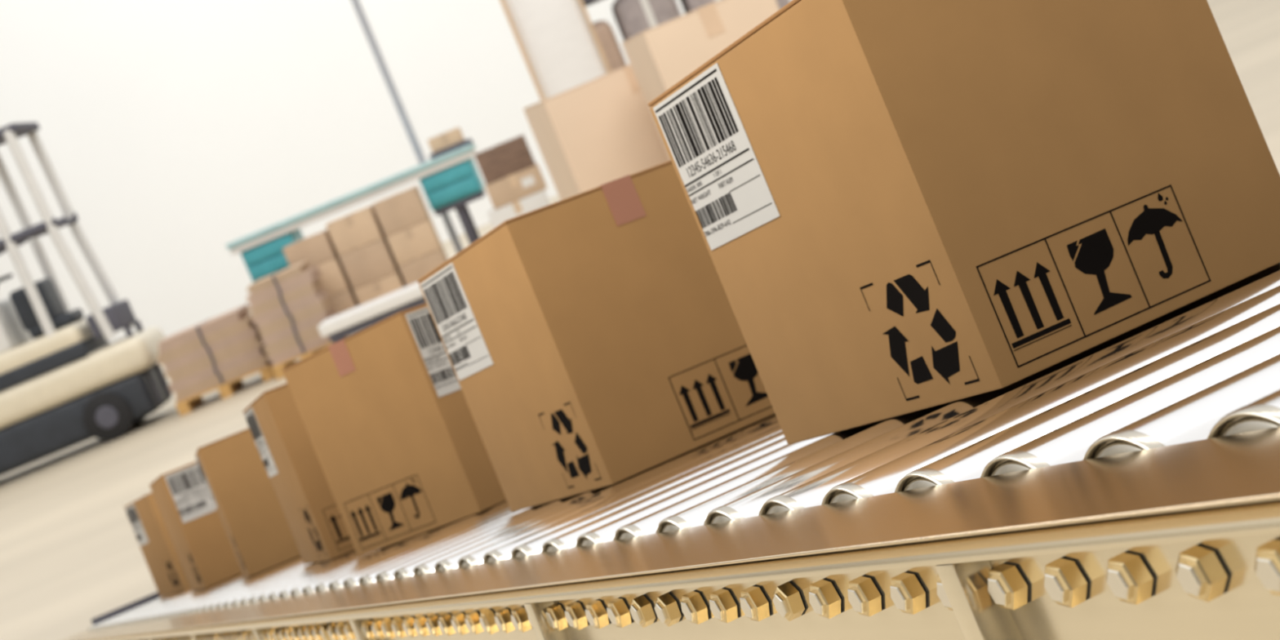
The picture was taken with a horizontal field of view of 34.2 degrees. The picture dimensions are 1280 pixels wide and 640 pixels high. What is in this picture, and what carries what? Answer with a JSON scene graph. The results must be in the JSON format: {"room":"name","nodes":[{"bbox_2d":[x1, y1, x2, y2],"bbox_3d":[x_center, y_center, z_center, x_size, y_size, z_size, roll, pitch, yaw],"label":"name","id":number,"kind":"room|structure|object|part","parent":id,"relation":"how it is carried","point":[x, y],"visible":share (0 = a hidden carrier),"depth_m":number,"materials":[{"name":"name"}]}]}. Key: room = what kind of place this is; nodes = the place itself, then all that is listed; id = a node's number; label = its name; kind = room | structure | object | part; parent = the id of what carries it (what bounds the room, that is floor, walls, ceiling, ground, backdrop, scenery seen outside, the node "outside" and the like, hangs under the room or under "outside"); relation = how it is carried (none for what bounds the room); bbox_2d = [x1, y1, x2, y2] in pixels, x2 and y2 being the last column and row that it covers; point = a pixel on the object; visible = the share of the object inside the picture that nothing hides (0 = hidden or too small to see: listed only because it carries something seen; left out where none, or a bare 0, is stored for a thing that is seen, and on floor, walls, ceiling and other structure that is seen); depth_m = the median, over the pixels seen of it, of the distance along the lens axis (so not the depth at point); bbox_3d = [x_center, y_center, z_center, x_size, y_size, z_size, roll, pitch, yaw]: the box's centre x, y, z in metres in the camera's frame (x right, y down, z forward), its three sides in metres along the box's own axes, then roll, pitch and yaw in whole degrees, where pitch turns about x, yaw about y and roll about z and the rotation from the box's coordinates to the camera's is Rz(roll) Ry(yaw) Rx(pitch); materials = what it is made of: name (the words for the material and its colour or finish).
{"room":"warehouse","nodes":[
{"label":"warehouse","id":0,"kind":"room"},
{"bbox_2d":[0,0,684,342],"bbox_3d":[-1.529,-9.001,35.362,64.000,13.200,0.300,-22,7,0],"label":"wall","id":1,"kind":"structure","parent":0,"point":[174,132],"depth_m":35.60,"materials":[{"name":"white paint"}]},
{"bbox_2d":[0,0,1279,639],"bbox_3d":[1.926,-0.574,13.109,64.000,0.200,46.000,-22,7,0],"label":"floor","id":2,"kind":"structure","parent":0,"point":[71,555],"depth_m":16.08,"materials":[{"name":"white concrete"}]},
{"bbox_2d":[0,121,172,475],"bbox_3d":[-7.061,-0.047,22.430,3.170,3.470,1.252,-22,7,0],"label":"forklift","id":3,"kind":"object","parent":2,"relation":"on","point":[63,388],"visible":0.98,"depth_m":22.03,"materials":[{"name":"paint"}]},
{"bbox_3d":[-6.585,-0.693,21.904,0.126,2.421,0.106,-22,7,0],"label":"mast post","id":4,"kind":"part","parent":3,"relation":"part of","materials":[{"name":"grey metal"}]},
{"bbox_3d":[-6.627,-0.795,22.858,0.126,2.421,0.106,-22,7,0],"label":"mast post","id":5,"kind":"part","parent":3,"relation":"part of","materials":[{"name":"grey metal"}]},
{"bbox_3d":[-6.489,-0.169,22.448,0.380,0.460,0.540,-22,7,0],"label":"backrest","id":6,"kind":"part","parent":3,"relation":"part of","materials":[{"name":"paint"}]},
{"bbox_2d":[0,317,93,374],"bbox_3d":[-7.081,0.562,22.500,2.470,0.250,1.120,-22,7,0],"label":"hood","id":7,"kind":"object","parent":3,"relation":"attached to","point":[73,336],"depth_m":21.95,"materials":[{"name":"beige paint"}]},
{"bbox_3d":[-6.297,0.037,22.478,0.500,0.130,0.560,-22,7,0],"label":"seat","id":8,"kind":"part","parent":3,"relation":"part of","materials":[{"name":"paint"}]},
{"bbox_3d":[-6.103,-0.889,21.905,0.226,2.425,0.106,-22,7,0],"label":"mast post","id":9,"kind":"part","parent":3,"relation":"part of","materials":[{"name":"grey metal"}]},
{"bbox_3d":[-6.145,-0.990,22.858,0.226,2.425,0.106,-22,7,0],"label":"mast post","id":10,"kind":"part","parent":3,"relation":"part of","materials":[{"name":"grey metal"}]},
{"bbox_2d":[175,361,275,416],"bbox_3d":[-4.330,0.695,22.030,1.060,0.140,0.800,-22,7,0],"label":"wooden pallet","id":11,"kind":"object","parent":2,"relation":"on","point":[187,406],"visible":0.62,"depth_m":21.64,"materials":[{"name":"brown wood"}]},
{"bbox_3d":[-4.742,0.929,22.037,0.120,0.018,0.800,-22,7,0],"label":"board","id":12,"kind":"part","parent":11,"relation":"part of","materials":[{"name":"brown wood"}]},
{"bbox_2d":[174,352,271,402],"bbox_3d":[-4.372,0.575,22.016,1.048,0.114,0.770,-22,7,0],"label":"bundle","id":13,"kind":"object","parent":11,"relation":"on","point":[258,363],"visible":0.67,"depth_m":21.66,"materials":[{"name":"cardboard"}]},
{"bbox_2d":[168,343,266,392],"bbox_3d":[-4.429,0.483,22.003,1.046,0.099,0.770,-22,7,0],"label":"bundle","id":14,"kind":"object","parent":13,"relation":"on","point":[259,352],"visible":0.67,"depth_m":21.65,"materials":[{"name":"cardboard"}]},
{"bbox_2d":[164,332,263,382],"bbox_3d":[-4.453,0.372,21.991,1.058,0.124,0.770,-22,7,0],"label":"bundle","id":15,"kind":"object","parent":14,"relation":"on","point":[254,342],"visible":0.7,"depth_m":21.64,"materials":[{"name":"cardboard"}]},
{"bbox_2d":[163,324,259,371],"bbox_3d":[-4.485,0.269,21.978,1.041,0.089,0.770,-22,7,0],"label":"bundle","id":16,"kind":"object","parent":15,"relation":"on","point":[252,331],"visible":0.68,"depth_m":21.62,"materials":[{"name":"cardboard"}]},
{"bbox_2d":[156,313,256,365],"bbox_3d":[-4.542,0.185,21.967,1.053,0.109,0.770,-22,7,0],"label":"bundle","id":17,"kind":"object","parent":16,"relation":"on","point":[246,323],"visible":0.68,"depth_m":21.61,"materials":[{"name":"cardboard"}]},
{"bbox_2d":[156,303,249,353],"bbox_3d":[-4.589,0.084,21.954,0.931,0.114,0.770,-22,7,0],"label":"bundle","id":18,"kind":"object","parent":17,"relation":"on","point":[233,316],"visible":0.95,"depth_m":21.60,"materials":[{"name":"cardboard"}]},
{"bbox_3d":[-4.307,0.751,22.037,0.120,0.018,0.800,-22,7,0],"label":"board","id":19,"kind":"part","parent":11,"relation":"part of","materials":[{"name":"brown wood"}]},
{"bbox_3d":[-3.872,0.573,22.037,0.120,0.018,0.800,-22,7,0],"label":"board","id":20,"kind":"part","parent":11,"relation":"part of","materials":[{"name":"brown wood"}]},
{"bbox_2d":[271,336,348,379],"bbox_3d":[-3.406,0.366,21.633,0.740,0.140,0.800,-22,7,0],"label":"wooden pallet","id":21,"kind":"object","parent":2,"relation":"on","point":[277,369],"visible":0.3,"depth_m":21.23,"materials":[{"name":"brown wood"}]},
{"bbox_2d":[268,335,331,366],"bbox_3d":[-3.455,0.256,21.619,0.737,0.099,0.770,-22,7,0],"label":"bundle","id":22,"kind":"object","parent":21,"relation":"on","point":[318,342],"visible":0.54,"depth_m":21.26,"materials":[{"name":"cardboard"}]},
{"bbox_2d":[263,314,335,357],"bbox_3d":[-3.509,0.158,21.606,0.725,0.124,0.770,-22,7,0],"label":"bundle","id":23,"kind":"object","parent":22,"relation":"on","point":[301,337],"visible":0.59,"depth_m":21.25,"materials":[{"name":"cardboard"}]},
{"bbox_2d":[261,306,337,345],"bbox_3d":[-3.538,0.054,21.594,0.735,0.089,0.770,-22,7,0],"label":"bundle","id":24,"kind":"object","parent":23,"relation":"on","point":[319,318],"visible":0.81,"depth_m":21.24,"materials":[{"name":"cardboard"}]},
{"bbox_2d":[257,295,333,337],"bbox_3d":[-3.570,-0.040,21.583,0.718,0.109,0.770,-22,7,0],"label":"bundle","id":25,"kind":"object","parent":24,"relation":"on","point":[319,308],"visible":0.85,"depth_m":21.23,"materials":[{"name":"cardboard"}]},
{"bbox_2d":[251,286,328,327],"bbox_3d":[-3.621,-0.140,21.570,0.734,0.114,0.770,-22,7,0],"label":"bundle","id":26,"kind":"object","parent":25,"relation":"on","point":[319,295],"visible":0.85,"depth_m":21.21,"materials":[{"name":"cardboard"}]},
{"bbox_2d":[246,278,323,317],"bbox_3d":[-3.662,-0.239,21.558,0.733,0.099,0.770,-22,7,0],"label":"bundle","id":27,"kind":"object","parent":26,"relation":"on","point":[312,287],"visible":0.85,"depth_m":21.20,"materials":[{"name":"cardboard"}]},
{"bbox_2d":[245,265,321,307],"bbox_3d":[-3.680,-0.352,21.545,0.724,0.124,0.770,-22,7,0],"label":"bundle","id":28,"kind":"object","parent":27,"relation":"on","point":[312,274],"visible":0.87,"depth_m":21.19,"materials":[{"name":"cardboard"}]},
{"bbox_2d":[246,259,311,294],"bbox_3d":[-3.732,-0.446,21.532,0.611,0.089,0.770,-22,7,0],"label":"bundle","id":29,"kind":"object","parent":28,"relation":"on","point":[282,275],"visible":1,"depth_m":21.18,"materials":[{"name":"cardboard"}]},
{"bbox_2d":[226,142,485,283],"bbox_3d":[-2.937,-0.758,23.346,2.900,1.460,1.040,-22,7,0],"label":"bench","id":30,"kind":"object","parent":2,"relation":"on","point":[451,180],"visible":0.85,"depth_m":22.81,"materials":[{"name":"teal paint"}]},
{"bbox_3d":[-4.073,-0.760,22.823,0.540,0.140,0.030,-22,7,0],"label":"drawer","id":31,"kind":"part","parent":30,"relation":"part of","materials":[{"name":"teal paint"}]},
{"bbox_3d":[-4.009,-0.604,22.842,0.540,0.140,0.030,-22,7,0],"label":"drawer","id":32,"kind":"part","parent":30,"relation":"part of","materials":[{"name":"teal paint"}]},
{"bbox_3d":[-4.058,-0.724,23.270,0.600,0.380,0.860,-22,7,0],"label":"drawer","id":33,"kind":"part","parent":30,"relation":"part of","materials":[{"name":"teal paint"}]},
{"bbox_3d":[-2.111,-1.565,22.823,0.540,0.140,0.030,-22,7,0],"label":"drawer","id":34,"kind":"part","parent":30,"relation":"part of","materials":[{"name":"teal paint"}]},
{"bbox_2d":[429,137,472,159],"bbox_3d":[-2.099,-1.904,23.159,0.480,0.057,0.480,-22,7,0],"label":"tray","id":35,"kind":"object","parent":30,"relation":"on","point":[468,141],"visible":0.96,"depth_m":22.92,"materials":[{"name":"plastic"}]},
{"bbox_2d":[426,127,464,153],"bbox_3d":[-2.155,-2.001,23.147,0.370,0.162,0.404,-22,7,0],"label":"carton","id":36,"kind":"object","parent":35,"relation":"on","point":[454,136],"visible":1,"depth_m":22.95,"materials":[{"name":"brown cardboard"}]},
{"bbox_3d":[-2.097,-1.528,23.270,0.600,0.380,0.860,-22,7,0],"label":"drawer","id":37,"kind":"part","parent":30,"relation":"part of","materials":[{"name":"teal paint"}]},
{"bbox_3d":[-2.047,-1.408,22.842,0.540,0.140,0.030,-22,7,0],"label":"drawer","id":38,"kind":"part","parent":30,"relation":"part of","materials":[{"name":"teal paint"}]},
{"bbox_3d":[-1.836,-0.854,23.026,0.090,0.880,0.090,-22,7,0],"label":"leg","id":39,"kind":"part","parent":30,"relation":"part of","materials":[{"name":"metal"}]},
{"bbox_3d":[-1.868,-0.930,23.741,0.090,0.880,0.090,-22,7,0],"label":"leg","id":40,"kind":"part","parent":30,"relation":"part of","materials":[{"name":"metal"}]},
{"bbox_2d":[317,282,426,343],"bbox_3d":[-2.477,-0.031,20.625,1.320,0.400,0.600,-22,7,0],"label":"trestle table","id":41,"kind":"object","parent":2,"relation":"on","point":[337,327],"visible":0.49,"depth_m":20.32,"materials":[{"name":"white plastic"}]},
{"bbox_3d":[-2.492,-0.068,20.620,1.200,0.080,0.520,-22,7,0],"label":"under frame","id":42,"kind":"part","parent":41,"relation":"part of","materials":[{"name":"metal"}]},
{"bbox_2d":[351,0,462,253],"bbox_3d":[-3.652,-4.612,23.709,0.320,9.000,0.320,-22,7,0],"label":"steel pole","id":43,"kind":"object","parent":2,"relation":"on","point":[357,5],"visible":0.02,"depth_m":23.93,"materials":[{"name":"metal"}]},
{"bbox_2d":[578,0,601,7],"bbox_3d":[0.401,-2.450,17.473,2.500,3.400,0.900,-22,7,0],"label":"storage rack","id":44,"kind":"object","parent":2,"relation":"on","point":[587,2],"visible":0.02,"depth_m":17.32,"materials":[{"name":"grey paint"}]},
{"bbox_2d":[587,20,626,71],"bbox_3d":[-0.393,-2.144,17.419,0.500,0.624,0.733,-22,7,0],"label":"cloth bundle","id":45,"kind":"object","parent":44,"relation":"on","point":[605,33],"visible":0.24,"depth_m":17.07,"materials":[{"name":"fabric"}]},
{"bbox_2d":[612,0,681,40],"bbox_3d":[0.112,-2.416,17.412,0.500,0.744,0.733,-22,7,0],"label":"cloth bundle","id":46,"kind":"object","parent":44,"relation":"on","point":[632,17],"visible":0.23,"depth_m":17.05,"materials":[{"name":"white fabric"}]},
{"bbox_2d":[680,0,719,13],"bbox_3d":[0.654,-2.595,17.416,0.500,0.664,0.733,-22,7,0],"label":"cloth bundle","id":47,"kind":"object","parent":44,"relation":"on","point":[688,6],"visible":0.02,"depth_m":17.07,"materials":[{"name":"white fabric"}]},
{"bbox_2d":[775,0,792,8],"bbox_3d":[1.174,-2.830,17.414,0.500,0.704,0.733,-22,7,0],"label":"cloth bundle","id":48,"kind":"object","parent":44,"relation":"on","point":[780,3],"visible":0.02,"depth_m":17.08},
{"bbox_2d":[64,262,1279,639],"bbox_3d":[-0.303,0.624,3.778,1.034,1.417,6.628,-25,7,-21],"label":"conveyor","id":49,"kind":"object","parent":2,"relation":"on","point":[1126,486],"visible":0.96,"depth_m":1.17,"materials":[{"name":"metal"}]},
{"bbox_2d":[124,492,190,597],"bbox_3d":[-1.383,0.654,6.507,0.314,0.365,0.378,-26,7,-28],"label":"cardboard box","id":50,"kind":"object","parent":49,"relation":"on","point":[144,514],"visible":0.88,"depth_m":6.40,"materials":[{"name":"cardboard"}]},
{"bbox_2d":[124,505,146,542],"bbox_3d":[-1.580,0.640,6.526,0.001,0.114,0.130,-22,-1,-28],"label":"print","id":51,"kind":"object","parent":50,"relation":"attached to","point":[128,511],"depth_m":6.53},
{"bbox_2d":[149,461,242,591],"bbox_3d":[-1.085,0.512,5.507,0.309,0.363,0.380,-25,7,-20],"label":"cardboard box","id":52,"kind":"object","parent":49,"relation":"on","point":[190,516],"visible":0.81,"depth_m":5.32,"materials":[{"name":"cardboard"}]},
{"bbox_2d":[165,464,214,517],"bbox_3d":[-1.131,0.431,5.322,0.130,0.114,0.001,-22,-1,-20],"label":"print","id":53,"kind":"object","parent":52,"relation":"attached to","point":[191,473],"depth_m":5.32},
{"bbox_2d":[195,427,301,576],"bbox_3d":[-0.835,0.395,4.848,0.305,0.361,0.380,-24,7,-15],"label":"cardboard box","id":54,"kind":"object","parent":49,"relation":"on","point":[234,473],"visible":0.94,"depth_m":4.66,"materials":[{"name":"cardboard"}]},
{"bbox_2d":[195,457,213,502],"bbox_3d":[-1.024,0.378,4.907,0.001,0.114,0.130,-22,-1,-15],"label":"print","id":55,"kind":"object","parent":54,"relation":"attached to","point":[197,457],"depth_m":4.92},
{"bbox_2d":[242,382,355,564],"bbox_3d":[-0.507,0.239,3.780,0.308,0.362,0.380,-24,7,-18],"label":"cardboard box","id":56,"kind":"object","parent":49,"relation":"on","point":[278,431],"visible":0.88,"depth_m":3.58,"materials":[{"name":"cardboard"}]},
{"bbox_2d":[244,409,275,471],"bbox_3d":[-0.700,0.223,3.828,0.001,0.114,0.130,-22,-1,-18],"label":"print","id":57,"kind":"object","parent":56,"relation":"attached to","point":[251,414],"depth_m":3.83},
{"bbox_2d":[281,303,506,556],"bbox_3d":[-0.283,0.135,3.215,0.321,0.367,0.374,-16,9,41],"label":"cardboard box","id":58,"kind":"object","parent":49,"relation":"on","point":[398,446],"visible":0.66,"depth_m":3.06,"materials":[{"name":"cardboard"}]},
{"bbox_2d":[407,309,457,389],"bbox_3d":[-0.275,0.032,3.045,0.001,0.114,0.130,-23,-1,41],"label":"label","id":59,"kind":"object","parent":58,"relation":"attached to","point":[429,316],"depth_m":3.02,"materials":[{"name":"white paper"}]},
{"bbox_2d":[556,603,568,626],"bbox_3d":[-0.059,0.225,1.586,0.001,0.018,0.021,-22,7,-21],"label":"washer","id":60,"kind":"object","parent":49,"relation":"in","point":[557,603],"depth_m":1.58,"materials":[{"name":"gold metal"}]},
{"bbox_2d":[576,601,589,625],"bbox_3d":[-0.043,0.217,1.539,0.001,0.018,0.021,-22,7,-21],"label":"washer","id":61,"kind":"object","parent":49,"relation":"in","point":[581,620],"depth_m":1.53,"materials":[{"name":"gold metal"}]},
{"bbox_2d":[417,160,775,511],"bbox_3d":[-0.029,0.015,2.479,0.312,0.365,0.378,-25,7,-24],"label":"cardboard box","id":62,"kind":"object","parent":49,"relation":"on","point":[593,339],"visible":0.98,"depth_m":2.32,"materials":[{"name":"cardboard"}]},
{"bbox_2d":[421,266,488,371],"bbox_3d":[-0.224,0.000,2.508,0.001,0.114,0.130,-22,-1,-25],"label":"label","id":63,"kind":"object","parent":62,"relation":"attached to","point":[433,285],"depth_m":2.51,"materials":[{"name":"white paper"}]},
{"bbox_2d":[597,600,610,624],"bbox_3d":[-0.027,0.209,1.492,0.001,0.018,0.021,-22,5,-21],"label":"washer","id":64,"kind":"object","parent":49,"relation":"in","point":[597,600],"depth_m":1.49,"materials":[{"name":"gold metal"}]},
{"bbox_2d":[617,597,632,622],"bbox_3d":[-0.010,0.202,1.446,0.001,0.018,0.021,-22,5,-21],"label":"washer","id":65,"kind":"object","parent":49,"relation":"in","point":[624,615],"depth_m":1.44,"materials":[{"name":"gold metal"}]},
{"bbox_2d":[643,594,657,622],"bbox_3d":[0.006,0.194,1.399,0.001,0.018,0.021,-22,36,-21],"label":"washer","id":66,"kind":"object","parent":49,"relation":"in","point":[644,595],"depth_m":1.39,"materials":[{"name":"gold metal"}]},
{"bbox_2d":[668,591,682,621],"bbox_3d":[0.022,0.186,1.352,0.001,0.018,0.021,-22,36,-21],"label":"washer","id":67,"kind":"object","parent":49,"relation":"in","point":[675,599],"depth_m":1.34,"materials":[{"name":"gold metal"}]},
{"bbox_3d":[-0.762,0.580,3.597,0.037,0.114,6.660,-22,-1,-21],"label":"rail","id":68,"kind":"part","parent":49,"relation":"part of","materials":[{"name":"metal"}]},
{"bbox_2d":[693,591,710,619],"bbox_3d":[0.038,0.179,1.306,0.001,0.018,0.021,-22,7,-21],"label":"washer","id":69,"kind":"object","parent":49,"relation":"in","point":[700,593],"depth_m":1.30,"materials":[{"name":"gold metal"}]},
{"bbox_2d":[722,587,739,617],"bbox_3d":[0.054,0.171,1.259,0.001,0.018,0.021,-22,7,-21],"label":"washer","id":70,"kind":"object","parent":49,"relation":"in","point":[729,590],"depth_m":1.25,"materials":[{"name":"gold metal"}]},
{"bbox_2d":[753,585,771,615],"bbox_3d":[0.071,0.164,1.212,0.001,0.018,0.021,-22,5,-21],"label":"washer","id":71,"kind":"object","parent":49,"relation":"in","point":[760,587],"depth_m":1.21,"materials":[{"name":"gold metal"}]},
{"bbox_2d":[788,581,806,615],"bbox_3d":[0.087,0.156,1.165,0.001,0.018,0.021,-22,36,-21],"label":"washer","id":72,"kind":"object","parent":49,"relation":"in","point":[790,582],"depth_m":1.16,"materials":[{"name":"gold metal"}]},
{"bbox_2d":[822,578,842,613],"bbox_3d":[0.103,0.148,1.119,0.001,0.018,0.021,-22,10,-21],"label":"washer","id":73,"kind":"object","parent":49,"relation":"in","point":[832,582],"depth_m":1.11,"materials":[{"name":"gold metal"}]},
{"bbox_2d":[861,575,883,610],"bbox_3d":[0.119,0.141,1.072,0.001,0.018,0.021,-22,7,-21],"label":"washer","id":74,"kind":"object","parent":49,"relation":"in","point":[872,579],"depth_m":1.06,"materials":[{"name":"gold metal"}]},
{"bbox_2d":[905,571,927,608],"bbox_3d":[0.136,0.133,1.026,0.001,0.018,0.021,-22,7,-21],"label":"washer","id":75,"kind":"object","parent":49,"relation":"in","point":[916,575],"depth_m":1.02,"materials":[{"name":"gold metal"}]},
{"bbox_2d":[648,0,1279,444],"bbox_3d":[0.253,-0.117,1.649,0.312,0.364,0.379,-25,7,-24],"label":"cardboard box","id":76,"kind":"object","parent":49,"relation":"on","point":[899,207],"visible":1,"depth_m":1.50,"materials":[{"name":"cardboard"}]},
{"bbox_2d":[655,68,771,235],"bbox_3d":[0.057,-0.132,1.680,0.001,0.114,0.130,-22,-1,-24],"label":"label","id":77,"kind":"object","parent":76,"relation":"attached to","point":[677,108],"depth_m":1.68,"materials":[{"name":"white paper"}]},
{"bbox_2d":[1003,562,1029,602],"bbox_3d":[0.168,0.118,0.932,0.001,0.018,0.021,-22,7,-21],"label":"washer","id":78,"kind":"object","parent":49,"relation":"in","point":[1016,566],"depth_m":0.93,"materials":[{"name":"gold metal"}]},
{"bbox_2d":[1060,557,1088,599],"bbox_3d":[0.184,0.110,0.885,0.001,0.018,0.021,-22,10,-21],"label":"washer","id":79,"kind":"object","parent":49,"relation":"in","point":[1086,597],"depth_m":0.88,"materials":[{"name":"gold metal"}]},
{"bbox_2d":[1123,551,1155,596],"bbox_3d":[0.201,0.102,0.839,0.001,0.018,0.021,-22,10,-21],"label":"washer","id":80,"kind":"object","parent":49,"relation":"in","point":[1139,566],"depth_m":0.83,"materials":[{"name":"gold metal"}]},
{"bbox_2d":[1195,544,1229,594],"bbox_3d":[0.217,0.095,0.792,0.001,0.018,0.021,-22,16,-21],"label":"washer","id":81,"kind":"object","parent":49,"relation":"in","point":[1215,553],"depth_m":0.78,"materials":[{"name":"gold metal"}]},
{"bbox_3d":[-2.674,-0.036,22.448,1.680,0.140,0.840,-22,7,0],"label":"wooden pallet","id":82,"kind":"object","parent":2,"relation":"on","visible":0},
{"bbox_2d":[328,285,359,315],"bbox_3d":[-3.256,-0.087,22.407,0.480,0.400,0.544,-22,7,0],"label":"carton","id":83,"kind":"object","parent":82,"relation":"on","point":[344,300],"visible":0.24,"depth_m":22.13,"materials":[{"name":"brown cardboard"}]},
{"bbox_2d":[311,255,351,296],"bbox_3d":[-3.400,-0.436,22.363,0.480,0.360,0.544,-22,7,0],"label":"carton","id":84,"kind":"object","parent":83,"relation":"on","point":[335,278],"visible":0.34,"depth_m":22.10,"materials":[{"name":"brown cardboard"}]},
{"bbox_2d":[282,229,337,266],"bbox_3d":[-3.524,-0.740,22.325,0.480,0.300,0.544,-22,7,0],"label":"carton","id":85,"kind":"object","parent":84,"relation":"on","point":[319,247],"visible":0.81,"depth_m":22.06,"materials":[{"name":"brown cardboard"}]},
{"bbox_2d":[353,269,406,305],"bbox_3d":[-2.760,-0.274,22.408,0.500,0.370,0.544,-22,7,0],"label":"carton","id":86,"kind":"object","parent":82,"relation":"on","point":[390,283],"visible":0.44,"depth_m":22.13,"materials":[{"name":"brown cardboard"}]},
{"bbox_2d":[338,235,399,289],"bbox_3d":[-2.904,-0.624,22.365,0.500,0.390,0.544,-22,7,0],"label":"carton","id":87,"kind":"object","parent":86,"relation":"on","point":[375,260],"visible":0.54,"depth_m":22.10,"materials":[{"name":"brown cardboard"}]},
{"bbox_2d":[325,204,385,255],"bbox_3d":[-3.045,-0.968,22.322,0.500,0.360,0.544,-22,7,0],"label":"carton","id":88,"kind":"object","parent":87,"relation":"on","point":[352,231],"visible":0.86,"depth_m":22.05,"materials":[{"name":"brown cardboard"}]},
{"bbox_2d":[398,245,448,286],"bbox_3d":[-2.279,-0.498,22.406,0.480,0.420,0.544,-22,7,0],"label":"carton","id":89,"kind":"object","parent":82,"relation":"on","point":[414,270],"visible":0.56,"depth_m":22.12,"materials":[{"name":"brown cardboard"}]},
{"bbox_2d":[386,217,442,266],"bbox_3d":[-2.423,-0.848,22.362,0.480,0.340,0.544,-22,7,0],"label":"carton","id":90,"kind":"object","parent":89,"relation":"on","point":[412,242],"visible":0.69,"depth_m":22.10,"materials":[{"name":"brown cardboard"}]},
{"bbox_2d":[372,185,430,235],"bbox_3d":[-2.556,-1.174,22.321,0.480,0.370,0.544,-22,7,0],"label":"carton","id":91,"kind":"object","parent":90,"relation":"on","point":[402,210],"visible":1,"depth_m":22.05,"materials":[{"name":"brown cardboard"}]},
{"bbox_3d":[0.772,0.104,8.626,0.630,0.450,0.654,-23,7,-6],"label":"carton","id":92,"kind":"object","parent":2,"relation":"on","visible":0},
{"bbox_3d":[0.574,-0.378,8.566,0.590,0.600,0.654,-23,7,-6],"label":"carton","id":93,"kind":"object","parent":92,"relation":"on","visible":0},
{"bbox_2d":[621,0,779,160],"bbox_3d":[0.334,-0.952,8.495,0.540,0.652,0.654,-23,7,-6],"label":"carton","id":94,"kind":"object","parent":93,"relation":"on","point":[660,56],"visible":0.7,"depth_m":8.15,"materials":[{"name":"brown cardboard"}]},
{"bbox_3d":[-0.946,-0.569,21.037,0.800,0.140,0.800,-22,7,0],"label":"wooden pallet","id":95,"kind":"object","parent":2,"relation":"on","visible":0},
{"bbox_3d":[-1.037,-0.790,21.009,0.680,0.340,0.604,-22,7,0],"label":"carton","id":96,"kind":"object","parent":95,"relation":"on","visible":0},
{"bbox_2d":[487,189,550,227],"bbox_3d":[-1.195,-1.069,20.973,0.600,0.300,0.604,-22,7,0],"label":"carton","id":97,"kind":"object","parent":96,"relation":"on","point":[540,199],"visible":0.55,"depth_m":20.67,"materials":[{"name":"white cardboard"}]},
{"bbox_2d":[484,162,546,209],"bbox_3d":[-1.245,-1.349,20.940,0.560,0.260,0.605,-22,7,0],"label":"carton","id":98,"kind":"object","parent":97,"relation":"on","point":[529,181],"visible":0.9,"depth_m":20.64,"materials":[{"name":"brown cardboard"}]},
{"bbox_2d":[474,134,535,184],"bbox_3d":[-1.354,-1.616,20.907,0.520,0.320,0.604,-22,7,0],"label":"cardboard box","id":99,"kind":"object","parent":98,"relation":"on","point":[502,160],"visible":1,"depth_m":20.61,"materials":[{"name":"brown cardboard"}]},
{"bbox_3d":[0.825,0.128,9.613,1.670,0.140,1.000,-22,7,0],"label":"wooden pallet","id":100,"kind":"object","parent":2,"relation":"on","visible":0},
{"bbox_3d":[0.305,-0.087,9.547,0.810,0.661,0.844,-22,7,0],"label":"carton","id":101,"kind":"object","parent":100,"relation":"on","visible":0},
{"bbox_2d":[522,64,669,199],"bbox_3d":[0.042,-0.762,9.453,0.825,0.800,0.864,-23,7,-7],"label":"carton","id":102,"kind":"object","parent":101,"relation":"on","point":[594,133],"visible":0.44,"depth_m":8.99,"materials":[{"name":"brown cardboard"}]},
{"bbox_3d":[0.184,-0.475,16.567,0.900,0.140,1.000,-22,7,0],"label":"wooden pallet","id":103,"kind":"object","parent":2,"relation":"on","visible":0},
{"bbox_2d":[499,0,611,101],"bbox_3d":[-0.436,-1.664,16.398,0.585,2.550,0.870,-22,7,0],"label":"load","id":104,"kind":"object","parent":103,"relation":"on","point":[554,38],"visible":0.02,"depth_m":15.93}
]}

